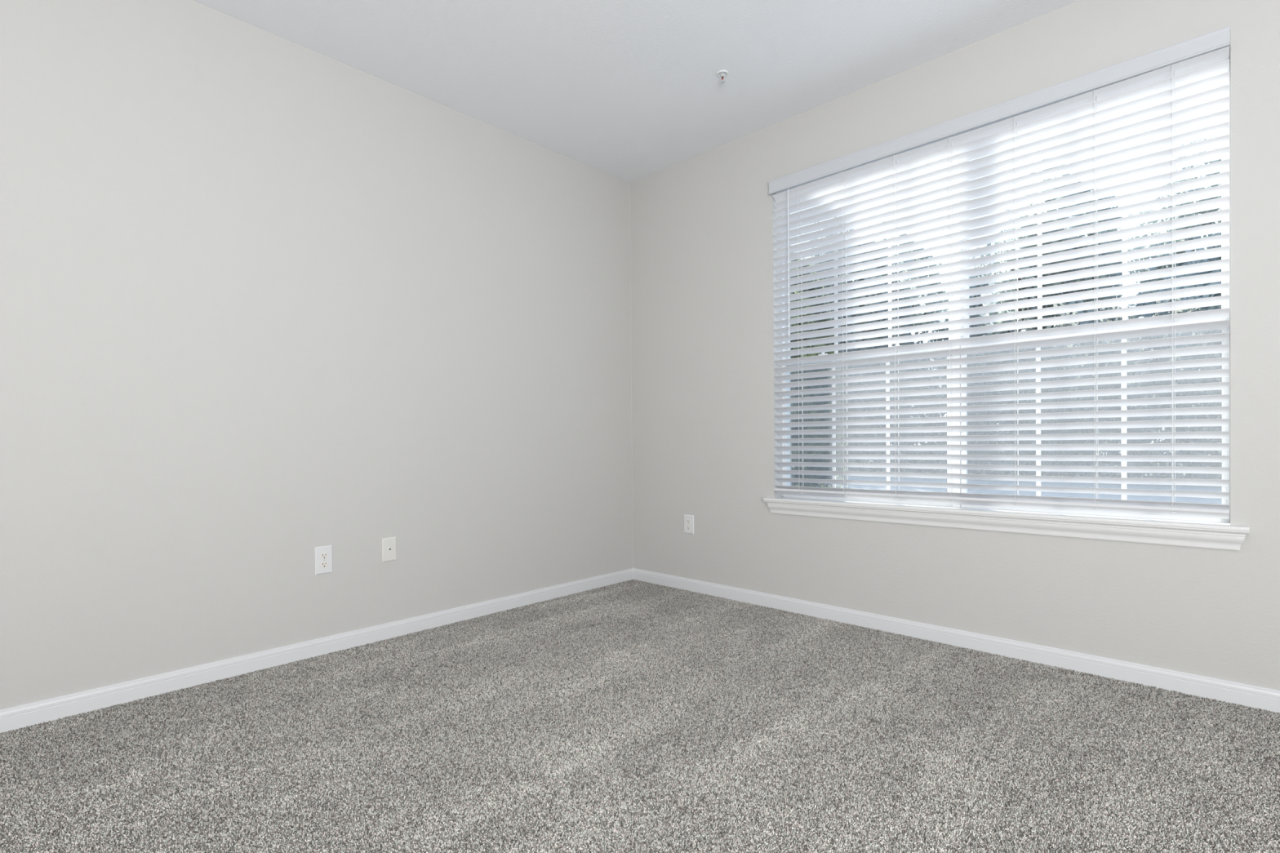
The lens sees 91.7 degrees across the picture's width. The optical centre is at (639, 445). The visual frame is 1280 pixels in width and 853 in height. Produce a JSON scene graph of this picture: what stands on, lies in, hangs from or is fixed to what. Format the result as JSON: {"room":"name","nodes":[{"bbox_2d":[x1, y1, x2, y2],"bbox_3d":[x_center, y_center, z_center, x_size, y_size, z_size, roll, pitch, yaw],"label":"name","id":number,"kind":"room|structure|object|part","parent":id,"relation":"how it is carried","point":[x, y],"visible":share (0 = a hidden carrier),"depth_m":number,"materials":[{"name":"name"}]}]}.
{"room":"empty bedroom","nodes":[
{"label":"empty bedroom","id":0,"kind":"room"},
{"bbox_2d":[0,0,633,709],"bbox_3d":[-2.064,-0.407,2.286,0.124,2.743,5.700,0,1,44],"label":"wall","id":1,"kind":"structure","parent":0,"point":[268,300],"depth_m":2.67,"materials":[{"name":"paint"}]},
{"bbox_2d":[0,568,633,733],"bbox_3d":[-2.005,0.929,2.255,0.012,0.080,5.700,0,1,44],"label":"baseboard","id":2,"kind":"structure","parent":1,"relation":"attached to","point":[15,717],"depth_m":2.66,"materials":[{"name":"paint"}]},
{"bbox_2d":[315,545,333,575],"bbox_3d":[-1.446,0.524,2.847,0.008,0.127,0.076,0,1,44],"label":"wall outlet","id":3,"kind":"object","parent":1,"relation":"attached to","point":[323,554],"visible":1,"depth_m":2.84,"materials":[{"name":"plastic"}]},
{"bbox_2d":[320,561,328,568],"bbox_3d":[-1.444,0.544,2.846,0.002,0.027,0.034,0,1,44],"label":"receptacle","id":4,"kind":"object","parent":3,"relation":"attached to","point":[322,564],"depth_m":2.84,"materials":[{"name":"white plastic"}]},
{"bbox_2d":[320,552,328,559],"bbox_3d":[-1.445,0.505,2.845,0.002,0.027,0.034,0,1,44],"label":"receptacle","id":5,"kind":"object","parent":3,"relation":"attached to","point":[322,555],"depth_m":2.84,"materials":[{"name":"white plastic"}]},
{"bbox_2d":[382,537,396,562],"bbox_3d":[-1.235,0.513,3.069,0.008,0.117,0.072,0,1,44],"label":"cable plate","id":6,"kind":"object","parent":1,"relation":"attached to","point":[388,544],"visible":1,"depth_m":3.06,"materials":[{"name":"plastic"}]},
{"bbox_2d":[193,0,1078,182],"bbox_3d":[-0.091,-1.878,0.517,5.420,0.200,5.890,0,1,44],"label":"ceiling","id":7,"kind":"structure","parent":0,"point":[628,91],"depth_m":2.85,"materials":[{"name":"paint"}]},
{"bbox_2d":[716,69,728,83],"bbox_3d":[0.401,-1.786,3.018,0.058,0.042,0.058,0,1,44],"label":"sprinkler","id":8,"kind":"object","parent":7,"relation":"attached to","point":[722,73],"visible":1,"depth_m":3.01,"materials":[{"name":"metal"}]},
{"bbox_2d":[0,579,1279,852],"bbox_3d":[-0.065,1.027,0.546,5.420,0.116,5.890,0,1,44],"label":"floor","id":9,"kind":"structure","parent":0,"point":[633,716],"depth_m":1.93,"materials":[{"name":"carpet"}]},
{"bbox_2d":[630,0,1279,690],"bbox_3d":[1.884,-0.445,2.598,5.420,2.743,0.190,0,1,44],"label":"wall","id":10,"kind":"structure","parent":0,"point":[704,435],"depth_m":2.91,"materials":[{"name":"paint"}]},
{"bbox_2d":[684,514,693,533],"bbox_3d":[0.311,0.503,3.973,0.081,0.120,0.008,0,1,44],"label":"wall outlet","id":11,"kind":"object","parent":10,"relation":"attached to","point":[688,519],"visible":1,"depth_m":3.97,"materials":[{"name":"plastic"}]},
{"bbox_2d":[633,568,1279,713],"bbox_3d":[1.870,0.892,2.497,5.300,0.080,0.012,0,1,44],"label":"baseboard","id":12,"kind":"structure","parent":10,"relation":"attached to","point":[1228,691],"depth_m":2.73,"materials":[{"name":"paint"}]},
{"bbox_2d":[763,48,1248,551],"bbox_3d":[1.484,-0.555,2.934,1.985,1.881,0.201,0,1,44],"label":"window","id":13,"kind":"structure","parent":10,"relation":"in","point":[1178,531],"depth_m":2.74,"materials":[{"name":"plastic"}]},
{"bbox_3d":[1.160,-0.104,3.290,0.921,0.788,0.030,0,1,44],"label":"sash","id":14,"kind":"part","parent":13,"relation":"part of","materials":[{"name":"plastic"}]},
{"bbox_3d":[1.178,-0.964,3.309,0.921,1.016,0.022,0,1,44],"label":"sash","id":15,"kind":"part","parent":13,"relation":"part of","materials":[{"name":"plastic"}]},
{"bbox_2d":[768,25,1230,519],"bbox_3d":[1.438,-0.606,2.885,1.885,1.767,0.076,0,1,44],"label":"blind","id":16,"kind":"object","parent":13,"relation":"attached to","point":[1113,91],"visible":1,"depth_m":2.67,"materials":[{"name":"plastic"}]},
{"bbox_3d":[0.882,-0.579,3.421,0.001,1.694,0.049,0,1,44],"label":"ladder cord","id":17,"kind":"part","parent":16,"relation":"part of","materials":[{"name":"white fabric"}]},
{"bbox_3d":[0.888,-0.581,3.417,0.004,1.690,0.006,0,1,44],"label":"lift cord","id":18,"kind":"part","parent":16,"relation":"part of","materials":[{"name":"white fabric"}]},
{"bbox_3d":[1.069,-0.580,3.244,0.002,1.694,0.049,0,1,44],"label":"ladder cord","id":19,"kind":"part","parent":16,"relation":"part of","materials":[{"name":"white fabric"}]},
{"bbox_3d":[1.075,-0.582,3.240,0.004,1.690,0.005,0,1,35],"label":"lift cord","id":20,"kind":"part","parent":16,"relation":"part of","materials":[{"name":"white fabric"}]},
{"bbox_3d":[1.262,-0.582,3.060,0.001,1.694,0.049,0,1,44],"label":"ladder cord","id":21,"kind":"part","parent":16,"relation":"part of","materials":[{"name":"white fabric"}]},
{"bbox_3d":[1.267,-0.584,3.056,0.005,1.690,0.006,0,1,4],"label":"lift cord","id":22,"kind":"part","parent":16,"relation":"part of","materials":[{"name":"white fabric"}]},
{"bbox_3d":[1.444,-0.583,2.887,0.001,1.694,0.049,0,1,44],"label":"ladder cord","id":23,"kind":"part","parent":16,"relation":"part of","materials":[{"name":"white fabric"}]},
{"bbox_3d":[1.449,-0.585,2.882,0.004,1.690,0.005,0,1,44],"label":"lift cord","id":24,"kind":"part","parent":16,"relation":"part of","materials":[{"name":"white fabric"}]},
{"bbox_3d":[1.441,-1.455,2.879,1.870,0.050,0.058,0,1,44],"label":"head rail","id":25,"kind":"part","parent":16,"relation":"part of","materials":[{"name":"plastic"}]},
{"bbox_3d":[1.453,0.254,2.894,1.872,0.046,0.048,0,1,44],"label":"rail","id":26,"kind":"part","parent":16,"relation":"part of","materials":[{"name":"plastic"}]},
{"bbox_3d":[1.636,-0.585,2.706,0.001,1.694,0.049,0,1,44],"label":"ladder cord","id":27,"kind":"part","parent":16,"relation":"part of","materials":[{"name":"white fabric"}]},
{"bbox_3d":[1.641,-0.587,2.701,0.003,1.690,0.006,0,1,44],"label":"lift cord","id":28,"kind":"part","parent":16,"relation":"part of","materials":[{"name":"white fabric"}]},
{"bbox_3d":[1.840,-0.586,2.512,0.001,1.694,0.049,0,1,44],"label":"ladder cord","id":29,"kind":"part","parent":16,"relation":"part of","materials":[{"name":"white fabric"}]},
{"bbox_3d":[1.845,-0.589,2.507,0.006,1.690,0.004,-1,1,-36],"label":"lift cord","id":30,"kind":"part","parent":16,"relation":"part of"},
{"bbox_3d":[2.012,-0.588,2.349,0.001,1.694,0.049,0,1,44],"label":"ladder cord","id":31,"kind":"part","parent":16,"relation":"part of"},
{"bbox_3d":[2.017,-0.590,2.344,0.004,1.690,0.006,0,1,44],"label":"lift cord","id":32,"kind":"part","parent":16,"relation":"part of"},
{"bbox_3d":[1.474,0.305,2.924,1.985,0.038,0.148,0,1,44],"label":"sill","id":33,"kind":"part","parent":13,"relation":"part of","materials":[{"name":"paint"}]},
{"bbox_3d":[1.857,-0.103,2.628,0.926,0.788,0.030,0,1,44],"label":"sash","id":34,"kind":"part","parent":13,"relation":"part of","materials":[{"name":"plastic"}]},
{"bbox_3d":[1.875,-0.964,2.647,0.926,1.016,0.022,0,1,44],"label":"sash","id":35,"kind":"part","parent":13,"relation":"part of","materials":[{"name":"plastic"}]},
{"label":"outside","id":36,"kind":"structure","parent":0,"visible":0},
{"bbox_2d":[793,450,1222,504],"bbox_3d":[34.628,0.728,33.589,130.000,0.300,89.810,0,1,44],"label":"ground","id":37,"kind":"structure","parent":36,"point":[1178,487],"depth_m":14.65,"materials":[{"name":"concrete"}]},
{"bbox_2d":[790,244,851,488],"bbox_3d":[2.575,-1.045,10.402,1.809,4.826,1.511,0,1,22],"label":"tree","id":38,"kind":"object","parent":37,"relation":"on","point":[815,436],"visible":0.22,"depth_m":10.06,"materials":[{"name":"green plant"}]},
{"bbox_2d":[791,217,915,462],"bbox_3d":[8.333,-4.111,26.128,5.976,10.479,6.542,0,1,30],"label":"leafy tree","id":39,"kind":"object","parent":37,"relation":"on","point":[865,278],"visible":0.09,"depth_m":24.04,"materials":[{"name":"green plant"}]},
{"bbox_2d":[878,220,948,453],"bbox_3d":[14.620,-6.169,38.154,7.433,14.397,7.927,0,1,44],"label":"leafy tree","id":40,"kind":"object","parent":37,"relation":"on","point":[930,256],"visible":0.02,"depth_m":36.28,"materials":[{"name":"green plant"}]},
{"bbox_2d":[934,195,1071,454],"bbox_3d":[19.163,-5.931,32.437,7.531,13.822,7.332,0,1,40],"label":"leafy tree","id":41,"kind":"object","parent":37,"relation":"on","point":[989,244],"visible":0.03,"depth_m":32.51,"materials":[{"name":"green plant"}]},
{"bbox_2d":[793,277,1222,487],"bbox_3d":[6.948,-1.164,21.114,35.989,6.450,2.567,0,1,44],"label":"hedge","id":42,"kind":"object","parent":37,"relation":"on","point":[1103,474],"visible":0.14,"depth_m":16.75,"materials":[{"name":"green plant"}]},
{"bbox_3d":[7.121,0.347,20.954,34.500,1.210,0.100,0,1,44],"label":"stem","id":43,"kind":"part","parent":42,"relation":"part of","materials":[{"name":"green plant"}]},
{"bbox_2d":[978,156,1158,466],"bbox_3d":[15.394,-4.692,22.387,5.504,11.345,7.511,0,1,9],"label":"leafy tree","id":44,"kind":"object","parent":37,"relation":"on","point":[1091,223],"visible":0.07,"depth_m":21.58,"materials":[{"name":"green plant"}]},
{"bbox_2d":[1114,134,1222,462],"bbox_3d":[24.446,-6.336,26.852,7.533,14.929,6.762,0,1,17],"label":"leafy tree","id":45,"kind":"object","parent":37,"relation":"on","point":[1217,209],"visible":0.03,"depth_m":26.92,"materials":[{"name":"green plant"}]},
{"bbox_2d":[1136,208,1222,393],"bbox_3d":[18.777,-4.129,17.549,8.042,10.321,6.450,-1,1,-9],"label":"leafy tree","id":46,"kind":"object","parent":37,"relation":"on","point":[1215,307],"visible":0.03,"depth_m":17.87,"materials":[{"name":"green plant"}]}
]}

